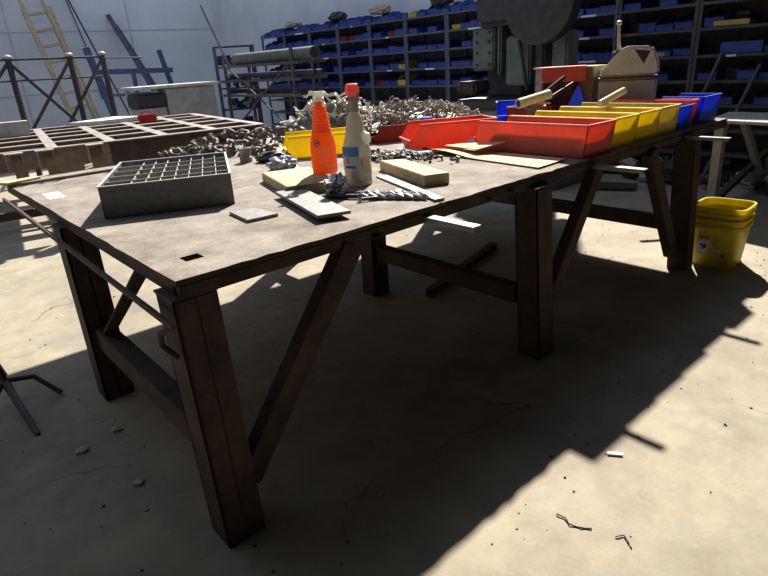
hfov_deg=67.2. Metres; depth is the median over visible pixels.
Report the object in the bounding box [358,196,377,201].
bolt
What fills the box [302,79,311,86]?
bin
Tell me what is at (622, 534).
scrap
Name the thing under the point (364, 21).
bin
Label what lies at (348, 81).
bin
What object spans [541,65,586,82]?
storage bin
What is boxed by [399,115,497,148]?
storage bin
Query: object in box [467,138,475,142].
cube
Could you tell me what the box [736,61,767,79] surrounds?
bin
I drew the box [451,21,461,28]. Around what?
bin
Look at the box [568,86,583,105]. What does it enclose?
storage bin
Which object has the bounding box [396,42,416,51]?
bin
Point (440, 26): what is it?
bin
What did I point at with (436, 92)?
shelving unit
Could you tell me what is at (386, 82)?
bin
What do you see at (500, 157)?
cardboard sheet
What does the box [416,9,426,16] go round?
bin
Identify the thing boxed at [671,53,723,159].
bar
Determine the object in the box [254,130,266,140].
shackle
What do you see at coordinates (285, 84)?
bin
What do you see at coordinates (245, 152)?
spool
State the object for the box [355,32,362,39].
bin
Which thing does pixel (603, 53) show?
bin
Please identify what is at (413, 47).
bin
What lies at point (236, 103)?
rack
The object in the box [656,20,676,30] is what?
bin
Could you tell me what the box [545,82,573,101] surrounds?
bar
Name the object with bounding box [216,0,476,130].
wall
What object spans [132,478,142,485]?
chip
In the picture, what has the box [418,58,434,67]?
bin
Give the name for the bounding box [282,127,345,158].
storage bin
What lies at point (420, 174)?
wood block
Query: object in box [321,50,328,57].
bin
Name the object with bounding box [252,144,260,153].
shackle
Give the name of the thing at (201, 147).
shackle
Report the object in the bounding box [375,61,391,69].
bin
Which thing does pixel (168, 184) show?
tray
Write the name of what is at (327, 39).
bin
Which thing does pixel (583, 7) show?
bin
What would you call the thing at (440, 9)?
bin
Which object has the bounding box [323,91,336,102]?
clip
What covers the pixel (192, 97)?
cabinet
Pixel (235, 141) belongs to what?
shackle
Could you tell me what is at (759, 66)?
bar
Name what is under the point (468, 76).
bin
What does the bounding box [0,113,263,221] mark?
grid
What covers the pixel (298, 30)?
bin
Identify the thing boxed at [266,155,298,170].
bundle
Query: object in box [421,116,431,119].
plastic cup
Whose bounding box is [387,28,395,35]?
bin
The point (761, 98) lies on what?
bin
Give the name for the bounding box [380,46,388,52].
bin
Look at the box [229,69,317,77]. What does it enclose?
pipe
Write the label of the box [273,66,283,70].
bin
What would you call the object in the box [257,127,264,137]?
shackle
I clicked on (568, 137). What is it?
storage bin
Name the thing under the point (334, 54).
bin
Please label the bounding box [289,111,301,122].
clip
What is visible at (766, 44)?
bin
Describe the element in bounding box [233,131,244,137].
shackle
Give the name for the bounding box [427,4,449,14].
bin
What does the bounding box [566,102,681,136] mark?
storage bin
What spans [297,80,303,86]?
bin
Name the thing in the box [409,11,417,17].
bin
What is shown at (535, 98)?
cardboard tube
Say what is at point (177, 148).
shackle
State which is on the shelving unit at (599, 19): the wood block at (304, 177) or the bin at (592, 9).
the bin at (592, 9)
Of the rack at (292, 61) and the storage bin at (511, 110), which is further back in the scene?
the rack at (292, 61)
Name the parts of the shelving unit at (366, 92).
post, shelf, shelf, shelf, shelf, post, shelf, shelf, post, panel, post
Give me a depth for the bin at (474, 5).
8.26 m
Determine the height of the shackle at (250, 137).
0.042 m
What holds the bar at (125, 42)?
on the floor
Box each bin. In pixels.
[270,40,281,48]
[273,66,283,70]
[277,27,293,35]
[279,39,294,47]
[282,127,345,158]
[283,81,298,86]
[287,40,295,46]
[296,25,304,32]
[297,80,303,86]
[298,36,314,45]
[301,24,319,31]
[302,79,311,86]
[307,64,324,69]
[308,79,317,86]
[313,37,318,44]
[315,65,332,72]
[315,79,330,86]
[318,34,335,43]
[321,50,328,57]
[322,21,339,28]
[324,35,334,42]
[325,49,343,56]
[328,77,346,86]
[330,22,338,27]
[331,50,342,56]
[333,62,351,71]
[334,78,350,86]
[339,18,349,26]
[340,33,351,41]
[341,47,360,55]
[344,63,360,71]
[344,78,354,84]
[347,18,354,25]
[348,32,358,40]
[350,64,359,70]
[351,77,369,85]
[353,15,372,24]
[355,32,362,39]
[356,48,362,54]
[357,63,365,70]
[361,17,374,23]
[362,28,381,38]
[362,44,381,54]
[363,62,378,70]
[364,78,376,85]
[370,120,408,143]
[372,16,379,22]
[373,29,389,37]
[373,45,388,53]
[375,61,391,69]
[375,74,394,85]
[380,11,400,21]
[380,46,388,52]
[381,62,390,69]
[382,76,397,85]
[387,13,407,20]
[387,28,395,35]
[388,41,403,51]
[390,58,409,69]
[390,77,399,85]
[395,24,415,35]
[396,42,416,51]
[397,74,417,85]
[398,60,418,68]
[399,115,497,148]
[408,24,429,33]
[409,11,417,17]
[410,43,420,50]
[412,75,432,84]
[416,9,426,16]
[417,42,430,49]
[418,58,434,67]
[419,77,430,84]
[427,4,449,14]
[427,22,444,31]
[427,41,440,48]
[428,58,440,67]
[428,75,443,84]
[435,5,450,13]
[437,40,459,48]
[437,57,455,66]
[438,75,459,84]
[450,0,473,11]
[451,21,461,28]
[451,56,464,66]
[452,76,462,84]
[460,19,471,27]
[460,56,472,65]
[461,3,472,9]
[461,71,483,80]
[462,37,472,46]
[470,15,479,26]
[471,1,476,8]
[471,75,484,80]
[473,116,617,158]
[496,100,515,121]
[506,103,551,118]
[510,111,639,149]
[537,106,661,142]
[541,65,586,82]
[541,81,579,110]
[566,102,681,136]
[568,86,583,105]
[573,25,596,37]
[577,46,593,60]
[578,3,596,15]
[582,48,600,60]
[585,5,600,14]
[596,47,623,59]
[599,23,626,35]
[600,0,628,12]
[610,98,699,125]
[624,0,653,10]
[639,16,668,32]
[655,45,675,56]
[655,67,680,80]
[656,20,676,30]
[659,0,688,6]
[662,93,722,124]
[668,91,695,96]
[672,42,702,55]
[674,15,705,29]
[675,103,694,130]
[697,66,726,79]
[703,9,736,27]
[717,89,742,104]
[726,13,757,25]
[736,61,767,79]
[753,89,767,104]
[758,67,767,78]
[763,42,767,51]
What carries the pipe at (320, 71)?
on the rack at (292, 61)
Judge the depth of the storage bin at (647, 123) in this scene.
3.40 m
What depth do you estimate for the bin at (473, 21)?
8.32 m
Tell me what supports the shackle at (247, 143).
on the heap at (270, 140)
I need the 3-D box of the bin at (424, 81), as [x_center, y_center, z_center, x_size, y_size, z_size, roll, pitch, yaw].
[0.759,-3.402,9.468,0.306,0.118,0.195,-21,27,-37]
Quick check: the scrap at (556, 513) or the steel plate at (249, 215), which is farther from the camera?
the steel plate at (249, 215)
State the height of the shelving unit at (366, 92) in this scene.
2.100 m
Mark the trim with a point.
(8, 32)
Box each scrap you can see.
[556,513,591,528]
[615,534,631,547]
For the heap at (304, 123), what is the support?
in the storage bin
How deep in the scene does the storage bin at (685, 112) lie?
3.69 m
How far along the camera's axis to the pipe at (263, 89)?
9.85 m
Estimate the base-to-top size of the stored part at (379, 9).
0.159 m
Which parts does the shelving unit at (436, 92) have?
post, post, shelf, shelf, shelf, shelf, shelf, shelf, panel, post, post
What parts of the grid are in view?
rail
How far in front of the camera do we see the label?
2.69 m
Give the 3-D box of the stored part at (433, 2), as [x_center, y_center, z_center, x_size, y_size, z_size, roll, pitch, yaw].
[0.884,-4.462,8.764,0.247,0.290,0.499,-21,27,-37]
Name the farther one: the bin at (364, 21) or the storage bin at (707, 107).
the bin at (364, 21)
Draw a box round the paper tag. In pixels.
[42,192,65,199]
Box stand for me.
[0,364,62,435]
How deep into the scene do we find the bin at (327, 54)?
11.01 m
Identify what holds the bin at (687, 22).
on the shelving unit at (671, 37)
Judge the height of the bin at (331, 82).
0.174 m
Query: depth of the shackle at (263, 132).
3.92 m
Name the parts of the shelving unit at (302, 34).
post, shelf, shelf, post, panel, post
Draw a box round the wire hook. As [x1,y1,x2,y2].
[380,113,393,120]
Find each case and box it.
[0,120,30,137]
[127,93,167,116]
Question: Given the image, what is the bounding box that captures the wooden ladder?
[18,0,100,121]
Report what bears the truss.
on the floor
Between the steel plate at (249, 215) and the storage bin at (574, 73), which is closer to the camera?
the steel plate at (249, 215)
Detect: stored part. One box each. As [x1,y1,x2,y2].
[285,20,301,27]
[328,11,346,20]
[369,3,391,14]
[430,0,453,5]
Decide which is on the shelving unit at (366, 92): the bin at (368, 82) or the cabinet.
the bin at (368, 82)
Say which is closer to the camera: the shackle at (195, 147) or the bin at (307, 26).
the shackle at (195, 147)
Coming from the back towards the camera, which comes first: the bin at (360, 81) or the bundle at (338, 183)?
the bin at (360, 81)
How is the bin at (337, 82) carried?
on the shelving unit at (333, 61)
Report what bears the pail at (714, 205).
in the pail at (711, 216)
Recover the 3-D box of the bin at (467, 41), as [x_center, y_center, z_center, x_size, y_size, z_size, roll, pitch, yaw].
[1.333,-3.689,8.627,0.306,0.140,0.195,-21,27,-37]
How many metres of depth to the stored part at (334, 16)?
10.57 m
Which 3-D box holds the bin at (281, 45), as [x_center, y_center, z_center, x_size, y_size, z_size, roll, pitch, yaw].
[-2.037,-5.137,12.123,0.306,0.174,0.195,-21,27,-37]
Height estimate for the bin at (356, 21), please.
0.153 m
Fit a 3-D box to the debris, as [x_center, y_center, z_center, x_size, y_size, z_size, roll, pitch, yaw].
[0.247,0.091,3.674,4.930,0.006,3.886,-21,27,-37]
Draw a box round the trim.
[0,0,224,124]
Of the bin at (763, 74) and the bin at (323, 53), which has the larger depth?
the bin at (323, 53)
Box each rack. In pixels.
[200,5,328,127]
[212,44,263,125]
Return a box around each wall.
[0,0,232,128]
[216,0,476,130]
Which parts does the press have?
crown, rail, guide post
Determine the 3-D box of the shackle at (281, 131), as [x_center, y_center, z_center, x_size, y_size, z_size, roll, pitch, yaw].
[-0.706,-1.082,4.011,0.062,0.052,0.068,16,29,41]
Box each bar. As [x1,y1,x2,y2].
[105,14,155,90]
[376,175,444,201]
[527,75,565,107]
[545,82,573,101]
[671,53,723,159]
[698,64,762,184]
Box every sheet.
[68,116,137,126]
[429,148,564,167]
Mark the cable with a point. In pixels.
(66, 0)
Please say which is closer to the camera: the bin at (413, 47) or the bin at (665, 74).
the bin at (665, 74)
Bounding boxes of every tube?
[426,242,496,296]
[515,89,552,108]
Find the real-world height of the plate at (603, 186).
0.035 m
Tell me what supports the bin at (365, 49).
on the shelving unit at (366, 92)
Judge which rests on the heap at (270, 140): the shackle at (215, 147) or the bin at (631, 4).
the shackle at (215, 147)
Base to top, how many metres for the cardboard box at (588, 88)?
0.392 m
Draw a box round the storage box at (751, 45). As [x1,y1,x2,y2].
[720,39,767,52]
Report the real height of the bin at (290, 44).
0.140 m
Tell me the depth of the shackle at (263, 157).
3.45 m
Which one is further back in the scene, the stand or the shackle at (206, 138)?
the shackle at (206, 138)
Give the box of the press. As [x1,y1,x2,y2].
[457,0,584,190]
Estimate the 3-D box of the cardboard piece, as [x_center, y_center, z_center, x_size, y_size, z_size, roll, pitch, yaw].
[0.502,-0.822,3.303,0.160,0.029,0.350,-21,27,-37]
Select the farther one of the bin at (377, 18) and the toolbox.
the bin at (377, 18)
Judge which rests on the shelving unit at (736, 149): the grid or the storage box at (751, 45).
the storage box at (751, 45)
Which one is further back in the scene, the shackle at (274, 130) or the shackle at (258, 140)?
the shackle at (274, 130)
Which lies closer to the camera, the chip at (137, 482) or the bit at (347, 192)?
the chip at (137, 482)
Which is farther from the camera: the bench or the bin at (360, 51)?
the bin at (360, 51)
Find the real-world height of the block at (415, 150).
0.022 m
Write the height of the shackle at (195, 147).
0.075 m
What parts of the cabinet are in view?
leg, door panel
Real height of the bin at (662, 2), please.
0.118 m
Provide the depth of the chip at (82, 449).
2.41 m
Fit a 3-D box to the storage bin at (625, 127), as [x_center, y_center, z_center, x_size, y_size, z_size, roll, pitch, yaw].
[1.090,-0.942,3.420,0.272,0.168,0.732,-21,27,-37]
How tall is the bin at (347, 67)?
0.140 m
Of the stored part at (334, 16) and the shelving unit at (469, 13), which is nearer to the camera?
the shelving unit at (469, 13)
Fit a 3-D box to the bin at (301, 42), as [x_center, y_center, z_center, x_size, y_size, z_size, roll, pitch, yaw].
[-1.556,-4.973,11.627,0.306,0.174,0.195,-21,27,-37]
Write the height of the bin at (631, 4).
0.118 m
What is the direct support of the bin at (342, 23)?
on the shelving unit at (366, 92)
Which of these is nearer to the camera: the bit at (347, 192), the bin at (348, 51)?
the bit at (347, 192)
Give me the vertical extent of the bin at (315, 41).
0.140 m
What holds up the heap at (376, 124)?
in the storage bin at (390, 133)
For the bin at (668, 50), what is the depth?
6.56 m
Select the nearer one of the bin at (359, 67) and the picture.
the picture
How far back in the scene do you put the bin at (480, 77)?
8.69 m
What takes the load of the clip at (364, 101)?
on the heap at (304, 123)
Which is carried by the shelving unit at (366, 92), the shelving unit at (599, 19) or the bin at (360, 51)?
the bin at (360, 51)
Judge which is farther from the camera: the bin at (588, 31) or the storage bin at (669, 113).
the bin at (588, 31)
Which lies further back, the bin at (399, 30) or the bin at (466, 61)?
the bin at (399, 30)
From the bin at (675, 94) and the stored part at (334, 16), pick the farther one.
the stored part at (334, 16)
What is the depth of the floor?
2.46 m
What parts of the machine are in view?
spout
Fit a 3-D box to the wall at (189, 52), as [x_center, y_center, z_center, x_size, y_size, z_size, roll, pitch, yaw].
[-7.746,-5.532,12.157,9.220,5.200,0.200,-21,27,-37]
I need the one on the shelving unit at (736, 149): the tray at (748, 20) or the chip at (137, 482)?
the tray at (748, 20)
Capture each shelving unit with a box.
[261,32,306,134]
[283,29,330,116]
[308,25,358,102]
[336,20,389,107]
[368,15,424,109]
[405,9,464,106]
[446,8,488,109]
[571,0,634,64]
[616,0,715,160]
[689,0,767,174]
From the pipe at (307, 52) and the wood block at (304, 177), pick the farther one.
the pipe at (307, 52)
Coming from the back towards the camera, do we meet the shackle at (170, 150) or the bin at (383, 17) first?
the bin at (383, 17)
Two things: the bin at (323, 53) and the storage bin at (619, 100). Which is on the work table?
the storage bin at (619, 100)
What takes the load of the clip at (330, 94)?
on the heap at (304, 123)
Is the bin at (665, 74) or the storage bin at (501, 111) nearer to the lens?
the storage bin at (501, 111)
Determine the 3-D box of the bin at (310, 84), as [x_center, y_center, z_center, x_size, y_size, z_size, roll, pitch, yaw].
[-1.376,-4.185,11.777,0.306,0.140,0.195,-21,27,-37]
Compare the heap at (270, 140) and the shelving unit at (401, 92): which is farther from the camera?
the shelving unit at (401, 92)
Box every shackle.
[169,149,179,156]
[173,147,182,156]
[186,146,196,152]
[191,143,200,154]
[192,146,204,154]
[194,137,204,142]
[202,145,210,153]
[203,136,210,142]
[211,141,218,150]
[213,144,225,151]
[220,132,229,140]
[225,146,237,152]
[226,128,237,136]
[232,140,244,148]
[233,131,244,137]
[237,128,243,139]
[242,139,251,146]
[245,135,256,140]
[250,139,261,149]
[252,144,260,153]
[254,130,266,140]
[255,150,291,162]
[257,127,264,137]
[259,145,267,151]
[260,126,271,132]
[262,131,273,137]
[267,140,277,149]
[271,126,279,133]
[277,127,288,135]
[277,129,285,134]
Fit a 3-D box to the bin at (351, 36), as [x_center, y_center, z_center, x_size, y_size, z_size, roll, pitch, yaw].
[-0.479,-4.574,10.485,0.306,0.140,0.195,-21,27,-37]
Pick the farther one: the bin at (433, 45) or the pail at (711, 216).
the bin at (433, 45)
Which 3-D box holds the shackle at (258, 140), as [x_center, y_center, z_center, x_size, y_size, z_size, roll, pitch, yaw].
[-0.856,-0.955,3.834,0.088,0.059,0.076,-16,25,-28]
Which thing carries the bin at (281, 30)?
on the shelving unit at (287, 100)
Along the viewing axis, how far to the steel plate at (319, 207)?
2.25 m
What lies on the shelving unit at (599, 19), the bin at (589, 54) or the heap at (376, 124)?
the bin at (589, 54)
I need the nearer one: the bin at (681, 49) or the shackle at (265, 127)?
the shackle at (265, 127)
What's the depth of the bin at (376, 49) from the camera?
10.02 m
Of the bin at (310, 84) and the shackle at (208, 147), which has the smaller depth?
the shackle at (208, 147)
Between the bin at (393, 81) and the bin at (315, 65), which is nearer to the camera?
the bin at (393, 81)
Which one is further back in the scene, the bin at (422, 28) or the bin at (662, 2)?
the bin at (422, 28)
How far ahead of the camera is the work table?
2.28 m
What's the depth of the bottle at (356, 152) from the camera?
2.58 m
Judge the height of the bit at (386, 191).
0.029 m
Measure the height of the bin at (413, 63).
0.140 m
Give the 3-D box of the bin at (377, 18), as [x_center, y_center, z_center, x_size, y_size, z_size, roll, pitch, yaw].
[-0.024,-4.614,9.896,0.306,0.112,0.195,-21,27,-37]
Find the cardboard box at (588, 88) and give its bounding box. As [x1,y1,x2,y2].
[533,64,606,102]
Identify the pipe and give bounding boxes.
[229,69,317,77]
[230,88,318,91]
[232,46,319,64]
[254,69,323,73]
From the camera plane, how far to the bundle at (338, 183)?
2.44 m
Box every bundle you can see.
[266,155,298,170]
[324,172,348,193]
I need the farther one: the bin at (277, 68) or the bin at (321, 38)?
the bin at (277, 68)
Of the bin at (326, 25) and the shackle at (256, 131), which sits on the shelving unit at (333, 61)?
the bin at (326, 25)
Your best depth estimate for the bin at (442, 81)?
9.13 m
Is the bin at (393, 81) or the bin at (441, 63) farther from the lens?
the bin at (393, 81)
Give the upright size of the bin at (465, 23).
0.140 m
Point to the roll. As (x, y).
(623, 90)
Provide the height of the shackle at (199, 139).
0.048 m
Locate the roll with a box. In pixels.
[597,87,626,106]
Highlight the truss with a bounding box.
[0,51,142,175]
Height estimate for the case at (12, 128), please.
0.170 m
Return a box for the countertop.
[120,81,218,90]
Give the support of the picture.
attached to the pail at (717, 244)
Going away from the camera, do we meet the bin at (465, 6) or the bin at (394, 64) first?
the bin at (465, 6)
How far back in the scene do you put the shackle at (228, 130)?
4.00 m
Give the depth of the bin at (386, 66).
9.96 m
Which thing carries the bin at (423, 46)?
on the shelving unit at (436, 92)
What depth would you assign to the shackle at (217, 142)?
3.84 m
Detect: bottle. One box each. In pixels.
[308,91,337,174]
[342,83,372,186]
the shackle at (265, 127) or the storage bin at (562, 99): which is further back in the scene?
the storage bin at (562, 99)
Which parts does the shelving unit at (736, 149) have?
post, post, shelf, shelf, shelf, shelf, shelf, shelf, shelf, post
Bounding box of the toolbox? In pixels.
[137,111,156,121]
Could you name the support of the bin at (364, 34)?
on the shelving unit at (366, 92)
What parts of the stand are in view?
post, leg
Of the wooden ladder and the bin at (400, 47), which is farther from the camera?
the wooden ladder
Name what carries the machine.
on the work table
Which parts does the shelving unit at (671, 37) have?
post, post, shelf, shelf, shelf, shelf, shelf, post, post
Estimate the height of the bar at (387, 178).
0.009 m
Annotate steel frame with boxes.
[82,47,173,116]
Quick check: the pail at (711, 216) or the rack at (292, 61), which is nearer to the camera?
the pail at (711, 216)
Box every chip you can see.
[75,446,88,454]
[111,425,123,431]
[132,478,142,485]
[607,451,622,456]
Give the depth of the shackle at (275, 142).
3.78 m
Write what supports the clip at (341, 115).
on the heap at (304, 123)
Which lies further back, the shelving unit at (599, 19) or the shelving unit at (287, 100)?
the shelving unit at (287, 100)
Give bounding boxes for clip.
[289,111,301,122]
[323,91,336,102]
[323,102,336,117]
[326,92,336,96]
[336,112,345,124]
[359,99,370,110]
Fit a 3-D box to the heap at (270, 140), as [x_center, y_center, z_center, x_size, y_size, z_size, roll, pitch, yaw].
[-0.902,-1.014,4.039,1.240,0.091,0.560,-4,22,0]
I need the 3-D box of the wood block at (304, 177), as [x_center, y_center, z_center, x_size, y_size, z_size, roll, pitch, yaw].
[-0.404,-0.507,2.735,0.248,0.045,0.466,-12,23,-21]
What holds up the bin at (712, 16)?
on the shelving unit at (736, 149)
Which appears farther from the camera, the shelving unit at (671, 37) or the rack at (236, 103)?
the rack at (236, 103)
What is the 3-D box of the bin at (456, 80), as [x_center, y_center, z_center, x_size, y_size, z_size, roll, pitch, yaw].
[1.226,-3.232,8.962,0.306,0.118,0.195,-21,27,-37]
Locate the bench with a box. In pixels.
[706,112,767,219]
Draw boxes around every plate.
[229,208,277,222]
[276,189,350,218]
[597,182,636,191]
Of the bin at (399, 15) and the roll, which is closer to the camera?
the roll
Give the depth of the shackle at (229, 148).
3.81 m
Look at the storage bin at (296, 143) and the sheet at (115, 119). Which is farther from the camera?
the sheet at (115, 119)
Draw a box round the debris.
[0,216,767,572]
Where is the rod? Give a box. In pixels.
[68,0,129,115]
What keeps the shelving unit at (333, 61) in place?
on the floor
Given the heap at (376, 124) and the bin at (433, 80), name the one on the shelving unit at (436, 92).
the bin at (433, 80)
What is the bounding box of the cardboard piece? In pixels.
[445,142,503,149]
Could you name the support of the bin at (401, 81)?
on the shelving unit at (401, 92)
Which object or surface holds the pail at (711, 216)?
in the pail at (717, 244)
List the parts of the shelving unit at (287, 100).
post, shelf, shelf, post, shelf, post, panel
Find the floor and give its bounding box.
[0,129,767,575]
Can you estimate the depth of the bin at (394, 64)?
9.81 m
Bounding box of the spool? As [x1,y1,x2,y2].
[238,147,252,162]
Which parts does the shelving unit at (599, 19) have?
shelf, shelf, shelf, post, post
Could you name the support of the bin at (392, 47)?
on the shelving unit at (401, 92)
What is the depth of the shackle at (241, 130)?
3.98 m
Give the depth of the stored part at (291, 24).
11.65 m
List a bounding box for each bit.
[326,193,428,199]
[346,191,424,194]
[357,190,411,193]
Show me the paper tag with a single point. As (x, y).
(54, 195)
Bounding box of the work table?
[0,111,730,548]
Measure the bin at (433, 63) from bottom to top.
0.140 m
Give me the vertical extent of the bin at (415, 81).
0.140 m
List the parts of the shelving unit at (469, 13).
post, shelf, shelf, shelf, shelf, post, panel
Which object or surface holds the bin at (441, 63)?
on the shelving unit at (436, 92)
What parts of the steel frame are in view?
post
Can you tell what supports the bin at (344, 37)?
on the shelving unit at (366, 92)
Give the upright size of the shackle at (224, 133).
0.066 m
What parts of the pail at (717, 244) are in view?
label panel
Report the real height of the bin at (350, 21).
0.153 m
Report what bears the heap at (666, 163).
on the floor
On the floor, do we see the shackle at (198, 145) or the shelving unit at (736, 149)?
the shelving unit at (736, 149)
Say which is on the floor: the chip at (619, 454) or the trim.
the chip at (619, 454)
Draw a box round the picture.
[697,240,707,251]
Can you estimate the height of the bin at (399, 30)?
0.174 m
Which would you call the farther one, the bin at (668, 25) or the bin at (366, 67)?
the bin at (366, 67)
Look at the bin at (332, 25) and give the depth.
10.73 m
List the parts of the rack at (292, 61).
post, arm, post, rail, rail, rail, arm, rail, rail, rail, post, arm, post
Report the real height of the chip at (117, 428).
0.021 m
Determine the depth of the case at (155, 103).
9.69 m
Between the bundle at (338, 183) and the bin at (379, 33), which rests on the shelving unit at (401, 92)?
the bin at (379, 33)
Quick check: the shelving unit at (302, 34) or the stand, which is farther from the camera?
the shelving unit at (302, 34)
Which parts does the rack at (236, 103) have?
post, post, post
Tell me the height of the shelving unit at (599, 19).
2.100 m
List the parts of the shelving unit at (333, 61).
post, shelf, shelf, shelf, post, shelf, shelf, post, panel, post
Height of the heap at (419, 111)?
0.101 m
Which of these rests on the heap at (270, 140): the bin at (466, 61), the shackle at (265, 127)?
the shackle at (265, 127)
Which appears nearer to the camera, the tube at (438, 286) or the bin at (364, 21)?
the tube at (438, 286)
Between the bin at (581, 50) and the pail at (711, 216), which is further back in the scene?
the bin at (581, 50)
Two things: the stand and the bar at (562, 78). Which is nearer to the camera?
the stand
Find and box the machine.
[597,21,659,101]
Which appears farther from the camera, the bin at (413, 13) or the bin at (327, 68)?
the bin at (327, 68)
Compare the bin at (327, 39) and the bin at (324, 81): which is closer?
the bin at (327, 39)
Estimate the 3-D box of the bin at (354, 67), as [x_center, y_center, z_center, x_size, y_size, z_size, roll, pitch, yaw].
[-0.446,-4.081,10.679,0.306,0.118,0.195,-21,27,-37]
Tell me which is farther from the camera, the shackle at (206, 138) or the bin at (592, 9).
the bin at (592, 9)
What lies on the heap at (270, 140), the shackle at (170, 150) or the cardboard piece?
the shackle at (170, 150)
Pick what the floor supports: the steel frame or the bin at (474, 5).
the steel frame
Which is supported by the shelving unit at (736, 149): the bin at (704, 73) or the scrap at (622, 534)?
the bin at (704, 73)
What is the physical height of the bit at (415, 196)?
0.029 m
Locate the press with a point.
(513, 38)
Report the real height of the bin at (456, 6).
0.153 m
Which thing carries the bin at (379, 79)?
on the shelving unit at (401, 92)
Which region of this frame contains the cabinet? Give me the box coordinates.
[120,81,218,116]
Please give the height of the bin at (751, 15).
0.118 m
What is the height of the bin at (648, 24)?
0.174 m
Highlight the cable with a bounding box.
[66,0,102,98]
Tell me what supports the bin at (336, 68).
on the shelving unit at (333, 61)
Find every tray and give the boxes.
[96,152,234,218]
[713,18,758,25]
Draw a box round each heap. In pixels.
[182,136,284,156]
[292,100,367,129]
[364,117,407,132]
[394,107,462,119]
[602,155,767,194]
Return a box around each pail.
[692,213,754,268]
[696,197,756,215]
[696,208,755,221]
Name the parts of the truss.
post, rail, rail, post, post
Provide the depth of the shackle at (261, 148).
3.76 m
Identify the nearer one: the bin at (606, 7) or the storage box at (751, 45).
the storage box at (751, 45)
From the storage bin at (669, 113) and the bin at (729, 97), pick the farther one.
the bin at (729, 97)
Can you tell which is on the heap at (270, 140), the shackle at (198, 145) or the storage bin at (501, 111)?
the shackle at (198, 145)
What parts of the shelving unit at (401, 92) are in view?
post, shelf, shelf, post, shelf, shelf, shelf, shelf, post, panel, post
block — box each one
[262,167,329,192]
[380,159,448,186]
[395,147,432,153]
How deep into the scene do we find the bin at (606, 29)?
7.01 m
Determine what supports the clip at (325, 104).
on the heap at (304, 123)
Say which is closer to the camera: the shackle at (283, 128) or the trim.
the shackle at (283, 128)
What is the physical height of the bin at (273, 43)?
0.174 m
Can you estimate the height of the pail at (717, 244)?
0.336 m
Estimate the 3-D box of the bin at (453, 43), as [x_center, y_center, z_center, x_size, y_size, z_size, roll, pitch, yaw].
[1.001,-3.802,8.997,0.306,0.118,0.195,-21,27,-37]
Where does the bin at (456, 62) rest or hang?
on the shelving unit at (469, 13)
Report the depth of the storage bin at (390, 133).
3.96 m
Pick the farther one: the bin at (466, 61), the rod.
the rod
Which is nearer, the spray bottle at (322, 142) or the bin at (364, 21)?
the spray bottle at (322, 142)
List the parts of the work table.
wood strip, leg cap plate, tie rod, edge rail, leg, cross rail, leg cap plate, leg, leg, cross rail, edge rail, leg, leg cap plate, cross rail, leg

